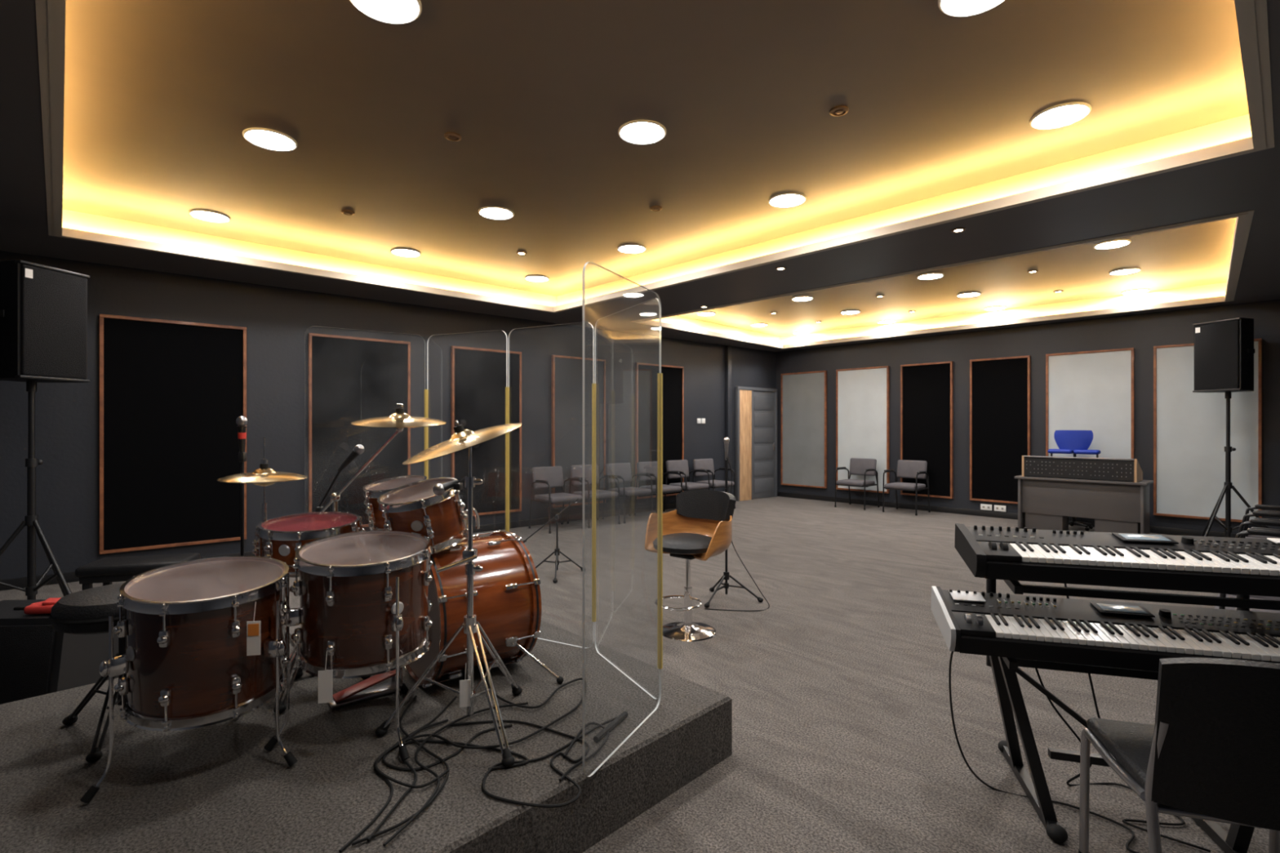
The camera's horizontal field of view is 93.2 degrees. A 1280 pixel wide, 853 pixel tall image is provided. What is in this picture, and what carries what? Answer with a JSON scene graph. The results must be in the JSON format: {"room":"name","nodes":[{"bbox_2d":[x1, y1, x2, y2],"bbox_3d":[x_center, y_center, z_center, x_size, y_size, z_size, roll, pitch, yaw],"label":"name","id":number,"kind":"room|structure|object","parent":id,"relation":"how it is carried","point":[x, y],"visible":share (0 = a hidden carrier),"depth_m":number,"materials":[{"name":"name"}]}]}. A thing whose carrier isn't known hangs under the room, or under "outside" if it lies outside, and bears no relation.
{"room":"studio","nodes":[
{"label":"studio","id":0,"kind":"room"},
{"bbox_2d":[0,250,776,579],"bbox_3d":[-1.522,-0.275,8.644,11.100,3.350,0.150,0,0,-41],"label":"wall","id":1,"kind":"structure","parent":0,"point":[277,320],"depth_m":6.58,"materials":[{"name":"grey paint"}]},
{"bbox_2d":[99,314,246,554],"bbox_3d":[-4.527,0.070,5.927,1.140,2.200,0.050,0,0,-41],"label":"acoustic panel","id":2,"kind":"object","parent":1,"relation":"attached to","point":[173,393],"visible":0.92,"depth_m":5.88,"materials":[{"name":"black fabric"}]},
{"bbox_2d":[0,502,675,591],"bbox_3d":[-1.972,1.354,8.147,9.730,0.090,0.016,0,0,-41],"label":"baseboard","id":3,"kind":"structure","parent":1,"relation":"attached to","point":[69,576],"depth_m":8.23,"materials":[{"name":"black plastic"}]},
{"bbox_2d":[307,333,410,527],"bbox_3d":[-3.233,0.070,7.037,1.110,2.200,0.051,0,0,-41],"label":"acoustic panel","id":4,"kind":"object","parent":1,"relation":"attached to","point":[350,379],"visible":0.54,"depth_m":6.96,"materials":[{"name":"black fabric"}]},
{"bbox_2d":[450,346,521,515],"bbox_3d":[-2.030,0.070,8.069,1.000,2.200,0.050,0,0,-41],"label":"acoustic panel","id":5,"kind":"object","parent":1,"relation":"attached to","point":[477,375],"visible":0.77,"depth_m":8.07,"materials":[{"name":"black fabric"}]},
{"bbox_2d":[551,355,605,507],"bbox_3d":[-0.903,0.070,9.036,0.950,2.200,0.050,0,0,-41],"label":"acoustic panel","id":6,"kind":"object","parent":1,"relation":"attached to","point":[566,371],"visible":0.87,"depth_m":8.97,"materials":[{"name":"grey fabric"}]},
{"bbox_2d":[635,362,684,499],"bbox_3d":[0.338,0.070,10.100,1.060,2.200,0.051,0,0,-41],"label":"acoustic panel","id":7,"kind":"object","parent":1,"relation":"attached to","point":[646,374],"visible":0.58,"depth_m":10.04,"materials":[{"name":"black fabric"}]},
{"bbox_2d":[697,417,705,423],"bbox_3d":[1.090,-0.100,10.767,0.200,0.090,0.021,0,0,-41],"label":"switch plate","id":8,"kind":"object","parent":1,"relation":"attached to","point":[700,420],"visible":1,"depth_m":10.75,"materials":[{"name":"white plastic"}]},
{"bbox_2d":[724,346,731,493],"bbox_3d":[1.631,-0.040,11.189,0.100,2.880,0.080,0,0,-41],"label":"trim","id":9,"kind":"structure","parent":1,"relation":"attached to","point":[727,348],"depth_m":11.15,"materials":[{"name":"grey paint"}]},
{"bbox_2d":[735,386,777,501],"bbox_3d":[2.281,0.325,11.721,1.200,2.150,0.114,0,0,-41],"label":"door","id":10,"kind":"structure","parent":1,"relation":"in","point":[756,412],"depth_m":11.68,"materials":[{"name":"brown wood"}]},
{"bbox_2d":[515,251,526,255],"bbox_3d":[-1.187,-1.734,6.070,0.104,0.012,0.104,0,0,0],"label":"ceiling spotlight","id":11,"kind":"object","parent":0,"point":[522,253],"depth_m":6.06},
{"bbox_2d":[0,496,1269,852],"bbox_3d":[1.275,1.460,5.533,11.597,0.120,9.075,0,0,-43],"label":"floor","id":12,"kind":"structure","parent":0,"point":[844,740],"depth_m":3.19,"materials":[{"name":"carpet"}]},
{"bbox_2d":[0,259,89,599],"bbox_3d":[-4.271,0.135,4.346,0.739,2.530,0.836,0,0,10],"label":"speaker","id":13,"kind":"object","parent":12,"relation":"on","point":[43,308],"visible":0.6,"depth_m":4.30},
{"bbox_2d":[0,599,118,704],"bbox_3d":[-3.201,1.173,3.171,0.620,0.455,0.429,0,0,-3],"label":"stage monitor speaker","id":14,"kind":"object","parent":12,"relation":"on","point":[36,659],"visible":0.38,"depth_m":3.01},
{"bbox_2d":[23,597,61,614],"bbox_3d":[-3.034,0.921,3.130,0.247,0.068,0.122,0,0,-6],"label":"pouch","id":15,"kind":"object","parent":14,"relation":"on","point":[44,606],"visible":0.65,"depth_m":3.07,"materials":[{"name":"fabric"}]},
{"bbox_2d":[75,552,199,590],"bbox_3d":[-3.360,1.147,4.080,0.580,0.505,0.340,0,0,-17],"label":"piano bench","id":16,"kind":"object","parent":12,"relation":"on","point":[106,571],"visible":0.39,"depth_m":3.94,"materials":[{"name":"black leather"}]},
{"bbox_2d":[0,620,732,852],"bbox_3d":[-1.292,1.275,2.385,2.718,0.250,2.231,0,0,-43],"label":"stage riser","id":17,"kind":"object","parent":12,"relation":"on","point":[215,788],"visible":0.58,"depth_m":2.07,"materials":[{"name":"carpet"}]},
{"bbox_2d":[48,582,126,762],"bbox_3d":[-1.987,0.883,2.282,0.464,0.531,0.455,0,0,0],"label":"stool","id":18,"kind":"object","parent":17,"relation":"on","point":[86,611],"visible":0.52,"depth_m":2.13,"materials":[{"name":"black leather"}]},
{"bbox_2d":[80,555,297,803],"bbox_3d":[-1.534,0.820,2.103,0.568,0.653,0.569,0,0,-34],"label":"tom drum","id":19,"kind":"object","parent":17,"relation":"on","point":[205,637],"visible":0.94,"depth_m":1.94,"materials":[{"name":"brown wood"}]},
{"bbox_2d":[235,416,247,555],"bbox_3d":[-2.009,0.548,2.996,0.306,1.201,0.338,0,0,0],"label":"microphone stand","id":20,"kind":"object","parent":17,"relation":"on","point":[241,421],"visible":0.26,"depth_m":2.99,"materials":[{"name":"black metal"}]},
{"bbox_2d":[217,437,311,675],"bbox_3d":[-1.764,0.600,2.775,0.413,1.099,0.413,0,0,39],"label":"stand","id":21,"kind":"object","parent":17,"relation":"on","point":[264,476],"visible":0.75,"depth_m":2.74,"materials":[{"name":"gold metal"}]},
{"bbox_2d":[251,511,370,713],"bbox_3d":[-1.442,0.773,2.639,0.440,0.748,0.458,0,0,0],"label":"snare drum","id":22,"kind":"object","parent":17,"relation":"on","point":[279,538],"visible":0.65,"depth_m":2.53,"materials":[{"name":"brown wood"}]},
{"bbox_2d":[315,444,364,511],"bbox_3d":[-1.660,0.621,3.125,0.351,1.056,0.300,0,0,27],"label":"microphone stand","id":23,"kind":"object","parent":17,"relation":"on","point":[358,449],"visible":0.23,"depth_m":3.15,"materials":[{"name":"black metal"}]},
{"bbox_2d":[263,530,433,760],"bbox_3d":[-1.050,0.789,2.332,0.561,0.716,0.596,0,0,0],"label":"tom drum","id":24,"kind":"object","parent":17,"relation":"on","point":[365,604],"visible":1,"depth_m":2.13,"materials":[{"name":"brown wood"}]},
{"bbox_2d":[328,666,403,708],"bbox_3d":[-1.160,0.955,2.580,0.300,0.376,0.116,0,0,-40],"label":"drum pedal","id":25,"kind":"object","parent":17,"relation":"on","point":[362,691],"visible":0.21,"depth_m":2.57,"materials":[{"name":"metal"}]},
{"bbox_2d":[292,403,446,678],"bbox_3d":[-1.334,0.521,2.888,0.889,1.256,0.425,0,0,19],"label":"cymbal stand","id":26,"kind":"object","parent":17,"relation":"on","point":[399,420],"visible":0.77,"depth_m":2.77,"materials":[{"name":"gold metal"}]},
{"bbox_2d":[362,475,426,530],"bbox_3d":[-1.125,0.702,3.043,0.556,0.894,0.402,0,0,0],"label":"tom drum","id":27,"kind":"object","parent":17,"relation":"on","point":[372,491],"visible":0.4,"depth_m":2.99,"materials":[{"name":"brown wood"}]},
{"bbox_2d":[374,420,522,767],"bbox_3d":[-0.704,0.563,2.324,0.556,1.172,0.589,0,0,0],"label":"cymbal stand","id":28,"kind":"object","parent":17,"relation":"on","point":[461,439],"visible":1,"depth_m":2.27,"materials":[{"name":"silver metal"}]},
{"bbox_2d":[404,530,563,688],"bbox_3d":[-0.814,0.835,2.876,0.519,0.630,0.872,0,0,-40],"label":"bass drum","id":29,"kind":"object","parent":17,"relation":"on","point":[507,596],"visible":0.71,"depth_m":2.69,"materials":[{"name":"brown wood"}]},
{"bbox_2d":[377,477,479,554],"bbox_3d":[-0.960,0.401,2.723,0.412,0.327,0.390,0,0,0],"label":"tom drum","id":30,"kind":"object","parent":29,"relation":"on","point":[413,507],"visible":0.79,"depth_m":2.62,"materials":[{"name":"brown wood"}]},
{"bbox_2d":[432,475,466,495],"bbox_3d":[-0.808,0.256,2.616,0.169,0.079,0.053,0,0,-37],"label":"clip-on microphone","id":31,"kind":"object","parent":30,"relation":"attached to","point":[438,489],"visible":0.91,"depth_m":2.59,"materials":[{"name":"black plastic"}]},
{"bbox_2d":[338,666,628,852],"bbox_3d":[-0.498,1.138,2.269,0.904,0.024,1.277,0,0,0],"label":"cables","id":32,"kind":"object","parent":17,"relation":"on","point":[616,721],"visible":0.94,"depth_m":2.11,"materials":[{"name":"rubber"}]},
{"bbox_2d":[304,262,662,777],"bbox_3d":[-0.715,0.303,2.942,2.078,1.690,0.882,0,0,39],"label":"shield","id":33,"kind":"object","parent":17,"relation":"on","point":[660,375],"visible":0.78,"depth_m":2.51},
{"bbox_2d":[522,498,585,582],"bbox_3d":[-0.845,1.037,5.762,0.558,0.724,0.525,0,0,33],"label":"microphone stand","id":34,"kind":"object","parent":12,"relation":"on","point":[557,552],"visible":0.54,"depth_m":5.69,"materials":[{"name":"black metal"}]},
{"bbox_2d":[528,466,582,533],"bbox_3d":[-1.144,0.981,8.295,0.580,0.839,0.560,0,0,-41],"label":"chair","id":35,"kind":"object","parent":12,"relation":"on","point":[551,477],"visible":0.98,"depth_m":8.31,"materials":[{"name":"grey fabric"}]},
{"bbox_2d":[566,464,620,528],"bbox_3d":[-0.666,0.981,8.706,0.580,0.839,0.560,0,0,-41],"label":"chair","id":36,"kind":"object","parent":12,"relation":"on","point":[576,471],"visible":0.83,"depth_m":8.71,"materials":[{"name":"grey fabric"}]},
{"bbox_2d":[601,462,652,523],"bbox_3d":[-0.187,0.981,9.116,0.580,0.839,0.560,0,0,-41],"label":"chair","id":37,"kind":"object","parent":12,"relation":"on","point":[622,470],"visible":0.86,"depth_m":9.13,"materials":[{"name":"grey fabric"}]},
{"bbox_2d":[633,461,682,515],"bbox_3d":[0.291,0.981,9.526,0.580,0.839,0.560,0,0,-41],"label":"chair","id":38,"kind":"object","parent":12,"relation":"on","point":[649,467],"visible":0.57,"depth_m":9.53,"materials":[{"name":"grey fabric"}]},
{"bbox_2d":[662,459,710,511],"bbox_3d":[0.769,0.981,9.936,0.580,0.839,0.560,0,0,-41],"label":"chair","id":39,"kind":"object","parent":12,"relation":"on","point":[681,465],"visible":0.74,"depth_m":9.95,"materials":[{"name":"grey fabric"}]},
{"bbox_2d":[644,489,736,641],"bbox_3d":[0.348,0.930,4.163,0.596,0.940,0.598,0,0,40],"label":"bar stool","id":40,"kind":"object","parent":12,"relation":"on","point":[700,527],"visible":0.94,"depth_m":4.15,"materials":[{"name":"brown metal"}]},
{"bbox_2d":[692,458,735,508],"bbox_3d":[1.247,0.981,10.346,0.580,0.839,0.560,0,0,-41],"label":"chair","id":41,"kind":"object","parent":12,"relation":"on","point":[707,464],"visible":0.66,"depth_m":10.36,"materials":[{"name":"grey fabric"}]},
{"bbox_2d":[704,437,769,611],"bbox_3d":[0.781,0.746,4.846,0.495,1.320,0.544,0,0,12],"label":"microphone stand","id":42,"kind":"object","parent":12,"relation":"on","point":[726,575],"visible":0.91,"depth_m":4.86,"materials":[{"name":"black metal"}]},
{"bbox_2d":[834,457,879,510],"bbox_3d":[3.766,0.981,10.513,0.560,0.839,0.580,0,0,-43],"label":"chair","id":43,"kind":"object","parent":12,"relation":"on","point":[858,466],"visible":1,"depth_m":10.52,"materials":[{"name":"grey fabric"}]},
{"bbox_2d":[882,459,930,515],"bbox_3d":[4.350,0.981,9.896,0.560,0.839,0.580,0,0,-43],"label":"chair","id":44,"kind":"object","parent":12,"relation":"on","point":[917,469],"visible":1,"depth_m":9.91,"materials":[{"name":"grey fabric"}]},
{"bbox_2d":[1047,430,1100,530],"bbox_3d":[5.966,0.725,8.328,0.451,1.350,0.580,0,0,-43],"label":"office chair","id":45,"kind":"object","parent":12,"relation":"on","point":[1068,442],"visible":0.7,"depth_m":8.28,"materials":[{"name":"fabric"}]},
{"bbox_2d":[1014,475,1153,533],"bbox_3d":[5.709,1.035,7.836,0.550,0.730,1.380,0,0,-43],"label":"office desk","id":46,"kind":"object","parent":12,"relation":"on","point":[1044,503],"visible":0.8,"depth_m":7.65,"materials":[{"name":"laminate"}]},
{"bbox_2d":[1022,455,1142,482],"bbox_3d":[5.697,0.529,7.839,0.463,0.281,1.200,0,0,-43],"label":"mixing console","id":47,"kind":"object","parent":46,"relation":"on","point":[1084,468],"visible":1,"depth_m":7.63,"materials":[{"name":"brown wood"}]},
{"bbox_2d":[948,578,1279,852],"bbox_3d":[1.698,0.944,2.254,0.972,0.932,0.643,0,0,16],"label":"keyboard stand","id":48,"kind":"object","parent":12,"relation":"on","point":[1010,697],"visible":0.55,"depth_m":2.09,"materials":[{"name":"black metal"}]},
{"bbox_2d":[931,586,1279,671],"bbox_3d":[1.735,0.703,2.059,1.300,0.142,0.377,0,0,16],"label":"keyboard","id":49,"kind":"object","parent":48,"relation":"on","point":[1105,633],"visible":1,"depth_m":2.04,"materials":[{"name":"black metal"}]},
{"bbox_2d":[954,523,1279,596],"bbox_3d":[1.802,0.448,2.044,1.270,0.141,0.348,0,0,16],"label":"keyboard","id":50,"kind":"object","parent":48,"relation":"on","point":[1191,563],"visible":1,"depth_m":2.01,"materials":[{"name":"plastic"}]},
{"bbox_2d":[1078,657,1279,852],"bbox_3d":[1.596,0.978,1.641,0.519,0.844,0.534,0,0,16],"label":"chair","id":51,"kind":"object","parent":12,"relation":"on","point":[1211,750],"visible":1,"depth_m":1.48,"materials":[{"name":"fabric"}]},
{"bbox_2d":[1192,317,1268,537],"bbox_3d":[6.647,0.100,6.911,0.739,2.600,0.836,0,0,-18],"label":"speaker","id":52,"kind":"object","parent":12,"relation":"on","point":[1224,350],"visible":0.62,"depth_m":6.86},
{"bbox_2d":[1214,593,1279,613],"bbox_3d":[3.281,0.981,3.051,0.560,0.839,0.580,0,0,45],"label":"chair","id":53,"kind":"object","parent":12,"relation":"on","point":[1225,595],"visible":0.09,"depth_m":3.09,"materials":[{"name":"grey metal"}]},
{"bbox_2d":[1226,593,1279,600],"bbox_3d":[3.745,0.981,3.491,0.560,0.839,0.580,0,0,45],"label":"chair","id":54,"kind":"object","parent":12,"relation":"on","point":[1276,598],"visible":0.02,"depth_m":3.39,"materials":[{"name":"grey metal"}]},
{"bbox_2d":[1235,528,1279,537],"bbox_3d":[4.210,0.981,3.931,0.560,0.839,0.580,0,0,45],"label":"chair","id":55,"kind":"object","parent":12,"relation":"on","point":[1250,531],"visible":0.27,"depth_m":4.20,"materials":[{"name":"grey fabric"}]},
{"bbox_2d":[1238,519,1279,537],"bbox_3d":[4.675,0.981,4.371,0.560,0.839,0.580,0,0,45],"label":"chair","id":56,"kind":"object","parent":12,"relation":"on","point":[1252,522],"visible":0.21,"depth_m":4.62,"materials":[{"name":"grey fabric"}]},
{"bbox_2d":[1241,511,1279,538],"bbox_3d":[5.139,0.981,4.811,0.560,0.839,0.580,0,0,45],"label":"chair","id":57,"kind":"object","parent":12,"relation":"on","point":[1255,513],"visible":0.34,"depth_m":5.06,"materials":[{"name":"grey fabric"}]},
{"bbox_2d":[1244,504,1279,538],"bbox_3d":[5.604,0.981,5.251,0.560,0.839,0.580,0,0,45],"label":"chair","id":58,"kind":"object","parent":12,"relation":"on","point":[1256,506],"visible":0.36,"depth_m":5.46,"materials":[{"name":"grey fabric"}]},
{"bbox_2d":[0,0,1279,351],"bbox_3d":[1.276,-1.725,5.533,11.536,0.450,9.013,0,0,-43],"label":"ceiling","id":59,"kind":"structure","parent":0,"point":[161,96],"depth_m":3.77,"materials":[{"name":"paint"}]},
{"bbox_2d":[188,209,231,222],"bbox_3d":[-3.550,-1.734,5.000,0.286,0.012,0.286,0,0,0],"label":"recessed light","id":60,"kind":"object","parent":59,"relation":"in","point":[203,215],"visible":1,"depth_m":4.98,"materials":[{"name":"white plastic"}]},
{"bbox_2d":[242,127,297,151],"bbox_3d":[-2.238,-1.734,3.668,0.286,0.012,0.286,0,0,0],"label":"recessed light","id":61,"kind":"object","parent":59,"relation":"in","point":[275,140],"visible":1,"depth_m":3.65,"materials":[{"name":"white plastic"}]},
{"bbox_2d":[341,209,355,215],"bbox_3d":[-2.370,-1.733,4.915,0.100,0.014,0.100,0,0,0],"label":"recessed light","id":62,"kind":"object","parent":59,"relation":"in","point":[348,212],"visible":1,"depth_m":4.90,"materials":[{"name":"brown metal"}]},
{"bbox_2d":[349,0,422,23],"bbox_3d":[-1.040,-1.734,2.466,0.286,0.012,0.286,0,0,0],"label":"recessed light","id":63,"kind":"object","parent":59,"relation":"in","point":[393,11],"visible":1,"depth_m":2.52,"materials":[{"name":"white plastic"}]},
{"bbox_2d":[390,248,421,257],"bbox_3d":[-2.340,-1.734,6.050,0.286,0.012,0.286,0,0,0],"label":"recessed light","id":64,"kind":"object","parent":59,"relation":"in","point":[404,252],"visible":1,"depth_m":6.04,"materials":[{"name":"white plastic"}]},
{"bbox_2d":[444,132,461,141],"bbox_3d":[-1.122,-1.733,3.629,0.100,0.014,0.100,0,0,0],"label":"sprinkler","id":65,"kind":"object","parent":59,"relation":"in","point":[452,136],"visible":1,"depth_m":3.61,"materials":[{"name":"brown metal"}]},
{"bbox_2d":[478,206,514,219],"bbox_3d":[-1.170,-1.734,4.930,0.286,0.012,0.286,0,0,0],"label":"recessed light","id":66,"kind":"object","parent":59,"relation":"in","point":[490,212],"visible":1,"depth_m":4.91,"materials":[{"name":"white plastic"}]},
{"bbox_2d":[524,275,549,282],"bbox_3d":[-1.210,-1.734,7.110,0.286,0.012,0.286,0,0,0],"label":"recessed light","id":67,"kind":"object","parent":59,"relation":"in","point":[538,278],"visible":1,"depth_m":7.10,"materials":[{"name":"white plastic"}]},
{"bbox_2d":[617,244,646,253],"bbox_3d":[-0.080,-1.734,5.920,0.286,0.012,0.286,0,0,0],"label":"recessed light","id":68,"kind":"object","parent":59,"relation":"in","point":[628,248],"visible":1,"depth_m":5.90,"materials":[{"name":"white plastic"}]},
{"bbox_2d":[617,120,666,144],"bbox_3d":[0.014,-1.734,3.577,0.286,0.012,0.286,0,0,0],"label":"recessed light","id":69,"kind":"object","parent":59,"relation":"in","point":[638,131],"visible":1,"depth_m":3.56,"materials":[{"name":"white plastic"}]},
{"bbox_2d":[35,0,1274,312],"bbox_3d":[-0.613,-1.522,3.987,4.797,0.067,6.597,0,0,-43],"label":"trim","id":70,"kind":"structure","parent":59,"relation":"attached to","point":[1251,15],"depth_m":3.69,"materials":[{"name":"white paint"}]},
{"bbox_2d":[649,205,662,211],"bbox_3d":[0.128,-1.733,4.825,0.100,0.014,0.100,0,0,0],"label":"recessed light","id":71,"kind":"object","parent":59,"relation":"in","point":[655,208],"visible":1,"depth_m":4.81,"materials":[{"name":"brown metal"}]},
{"bbox_2d":[697,311,715,315],"bbox_3d":[1.024,-1.734,9.342,0.286,0.012,0.286,0,0,0],"label":"recessed light","id":72,"kind":"object","parent":59,"relation":"in","point":[703,313],"visible":1,"depth_m":9.31,"materials":[{"name":"white plastic"}]},
{"bbox_2d":[751,323,767,326],"bbox_3d":[2.041,-1.734,10.371,0.286,0.012,0.286,0,0,0],"label":"recessed light","id":73,"kind":"object","parent":59,"relation":"in","point":[757,324],"visible":1,"depth_m":10.37,"materials":[{"name":"white plastic"}]},
{"bbox_2d":[768,192,806,208],"bbox_3d":[1.130,-1.734,4.650,0.286,0.012,0.286,0,0,0],"label":"recessed light","id":74,"kind":"object","parent":59,"relation":"in","point":[788,199],"visible":1,"depth_m":4.64,"materials":[{"name":"white plastic"}]},
{"bbox_2d":[792,331,808,334],"bbox_3d":[2.989,-1.734,11.258,0.286,0.012,0.286,0,0,0],"label":"recessed light","id":75,"kind":"object","parent":59,"relation":"in","point":[799,332],"visible":1,"depth_m":11.28,"materials":[{"name":"white plastic"}]},
{"bbox_2d":[791,296,813,301],"bbox_3d":[2.208,-1.734,8.232,0.286,0.012,0.286,0,0,0],"label":"recessed light","id":76,"kind":"object","parent":59,"relation":"in","point":[799,298],"visible":1,"depth_m":8.22,"materials":[{"name":"white plastic"}]},
{"bbox_2d":[829,106,848,116],"bbox_3d":[1.097,-1.733,3.335,0.100,0.014,0.100,0,0,0],"label":"recessed light","id":77,"kind":"object","parent":59,"relation":"in","point":[837,111],"visible":1,"depth_m":3.32,"materials":[{"name":"brown metal"}]},
{"bbox_2d":[840,310,860,314],"bbox_3d":[3.200,-1.734,9.211,0.286,0.012,0.286,0,0,0],"label":"recessed light","id":78,"kind":"object","parent":59,"relation":"in","point":[849,312],"visible":1,"depth_m":9.18,"materials":[{"name":"white glass"}]},
{"bbox_2d":[877,320,895,324],"bbox_3d":[4.091,-1.734,10.055,0.286,0.012,0.286,0,0,0],"label":"recessed light","id":79,"kind":"object","parent":59,"relation":"in","point":[886,322],"visible":1,"depth_m":10.04,"materials":[{"name":"white plastic"}]},
{"bbox_2d":[916,272,944,279],"bbox_3d":[3.360,-1.734,7.006,0.286,0.012,0.286,0,0,0],"label":"recessed light","id":80,"kind":"object","parent":59,"relation":"in","point":[935,275],"visible":1,"depth_m":6.99,"materials":[{"name":"white plastic"}]},
{"bbox_2d":[631,209,1254,348],"bbox_3d":[3.477,-1.522,7.910,4.228,0.067,6.464,0,0,-43],"label":"trim","id":81,"kind":"structure","parent":59,"relation":"attached to","point":[1243,222],"depth_m":7.33,"materials":[{"name":"white paint"}]},
{"bbox_2d":[951,227,965,232],"bbox_3d":[2.427,-1.494,4.616,0.104,0.012,0.104,0,0,0],"label":"ceiling spotlight","id":82,"kind":"object","parent":59,"relation":"attached to","point":[957,229],"depth_m":4.60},
{"bbox_2d":[956,292,981,297],"bbox_3d":[4.334,-1.734,7.983,0.286,0.012,0.286,0,0,0],"label":"recessed light","id":83,"kind":"object","parent":59,"relation":"in","point":[967,294],"visible":1,"depth_m":7.99,"materials":[{"name":"white plastic"}]},
{"bbox_2d":[937,0,1004,17],"bbox_3d":[1.350,-1.734,2.420,0.286,0.012,0.286,0,0,0],"label":"recessed light","id":84,"kind":"object","parent":59,"relation":"in","point":[957,7],"visible":1,"depth_m":2.50,"materials":[{"name":"white plastic"}]},
{"bbox_2d":[983,306,1006,311],"bbox_3d":[5.220,-1.734,8.900,0.286,0.012,0.286,0,0,0],"label":"recessed light","id":85,"kind":"object","parent":59,"relation":"in","point":[995,308],"visible":1,"depth_m":8.87,"materials":[{"name":"white plastic"}]},
{"bbox_2d":[1026,270,1038,273],"bbox_3d":[4.404,-1.734,6.790,0.104,0.012,0.104,0,0,0],"label":"ceiling spotlight","id":86,"kind":"object","parent":59,"relation":"attached to","point":[1032,271],"depth_m":6.77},
{"bbox_2d":[1029,102,1091,129],"bbox_3d":[2.350,-1.734,3.390,0.286,0.012,0.286,0,0,0],"label":"recessed light","id":87,"kind":"object","parent":59,"relation":"in","point":[1057,116],"visible":1,"depth_m":3.38,"materials":[{"name":"white plastic"}]},
{"bbox_2d":[1093,239,1131,249],"bbox_3d":[4.503,-1.734,5.777,0.286,0.012,0.286,0,0,0],"label":"recessed light","id":88,"kind":"object","parent":59,"relation":"in","point":[1114,243],"visible":1,"depth_m":5.77,"materials":[{"name":"white plastic"}]},
{"bbox_2d":[1108,267,1141,275],"bbox_3d":[5.435,-1.734,6.790,0.286,0.012,0.286,0,0,0],"label":"recessed light","id":89,"kind":"object","parent":59,"relation":"in","point":[1132,270],"visible":1,"depth_m":6.77,"materials":[{"name":"white plastic"}]},
{"bbox_2d":[775,266,786,270],"bbox_3d":[1.333,-1.494,5.735,0.104,0.012,0.104,0,0,0],"label":"ceiling spotlight","id":90,"kind":"object","parent":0,"point":[778,268],"depth_m":5.72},
{"bbox_2d":[776,299,1279,533],"bbox_3d":[5.476,-0.275,9.420,0.151,3.350,7.800,0,0,-43],"label":"wall","id":91,"kind":"structure","parent":0,"point":[1142,332],"depth_m":8.91,"materials":[{"name":"grey paint"}]},
{"bbox_2d":[781,370,826,488],"bbox_3d":[3.158,0.055,11.715,0.050,2.210,0.980,0,0,-43],"label":"acoustic panel","id":92,"kind":"object","parent":91,"relation":"attached to","point":[803,394],"visible":1,"depth_m":11.68,"materials":[{"name":"grey fabric"}]},
{"bbox_2d":[835,365,889,493],"bbox_3d":[3.977,0.055,10.851,0.050,2.210,0.980,0,0,-43],"label":"acoustic panel","id":93,"kind":"object","parent":91,"relation":"attached to","point":[862,394],"visible":1,"depth_m":10.84,"materials":[{"name":"fabric"}]},
{"bbox_2d":[900,360,953,498],"bbox_3d":[4.743,0.055,10.041,0.050,2.210,0.830,0,0,-43],"label":"acoustic panel","id":94,"kind":"object","parent":91,"relation":"attached to","point":[926,389],"visible":1,"depth_m":9.98,"materials":[{"name":"black fabric"}]},
{"bbox_2d":[980,503,1005,511],"bbox_3d":[5.431,1.248,9.315,0.018,0.090,0.339,0,0,-43],"label":"wall socket","id":95,"kind":"object","parent":91,"relation":"attached to","point":[984,507],"visible":1,"depth_m":9.29,"materials":[{"name":"white plastic"}]},
{"bbox_2d":[969,355,1031,504],"bbox_3d":[5.489,0.055,9.253,0.050,2.210,0.820,0,0,-43],"label":"acoustic panel","id":96,"kind":"object","parent":91,"relation":"attached to","point":[1000,388],"visible":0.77,"depth_m":9.24,"materials":[{"name":"black fabric"}]},
{"bbox_2d":[777,491,1236,537],"bbox_3d":[5.415,1.354,9.362,0.016,0.090,7.760,0,0,-43],"label":"baseboard","id":97,"kind":"structure","parent":91,"relation":"attached to","point":[1159,530],"depth_m":9.67,"materials":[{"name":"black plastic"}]},
{"bbox_2d":[1045,347,1134,460],"bbox_3d":[6.253,0.055,8.447,0.050,2.210,1.000,0,0,-43],"label":"acoustic panel","id":98,"kind":"object","parent":91,"relation":"attached to","point":[1094,391],"visible":0.48,"depth_m":8.38,"materials":[{"name":"fabric"}]},
{"bbox_2d":[1153,337,1262,522],"bbox_3d":[7.074,0.055,7.580,0.051,2.210,0.990,0,0,-43],"label":"acoustic panel","id":99,"kind":"object","parent":91,"relation":"attached to","point":[1189,428],"visible":0.83,"depth_m":7.62,"materials":[{"name":"fabric"}]}
]}

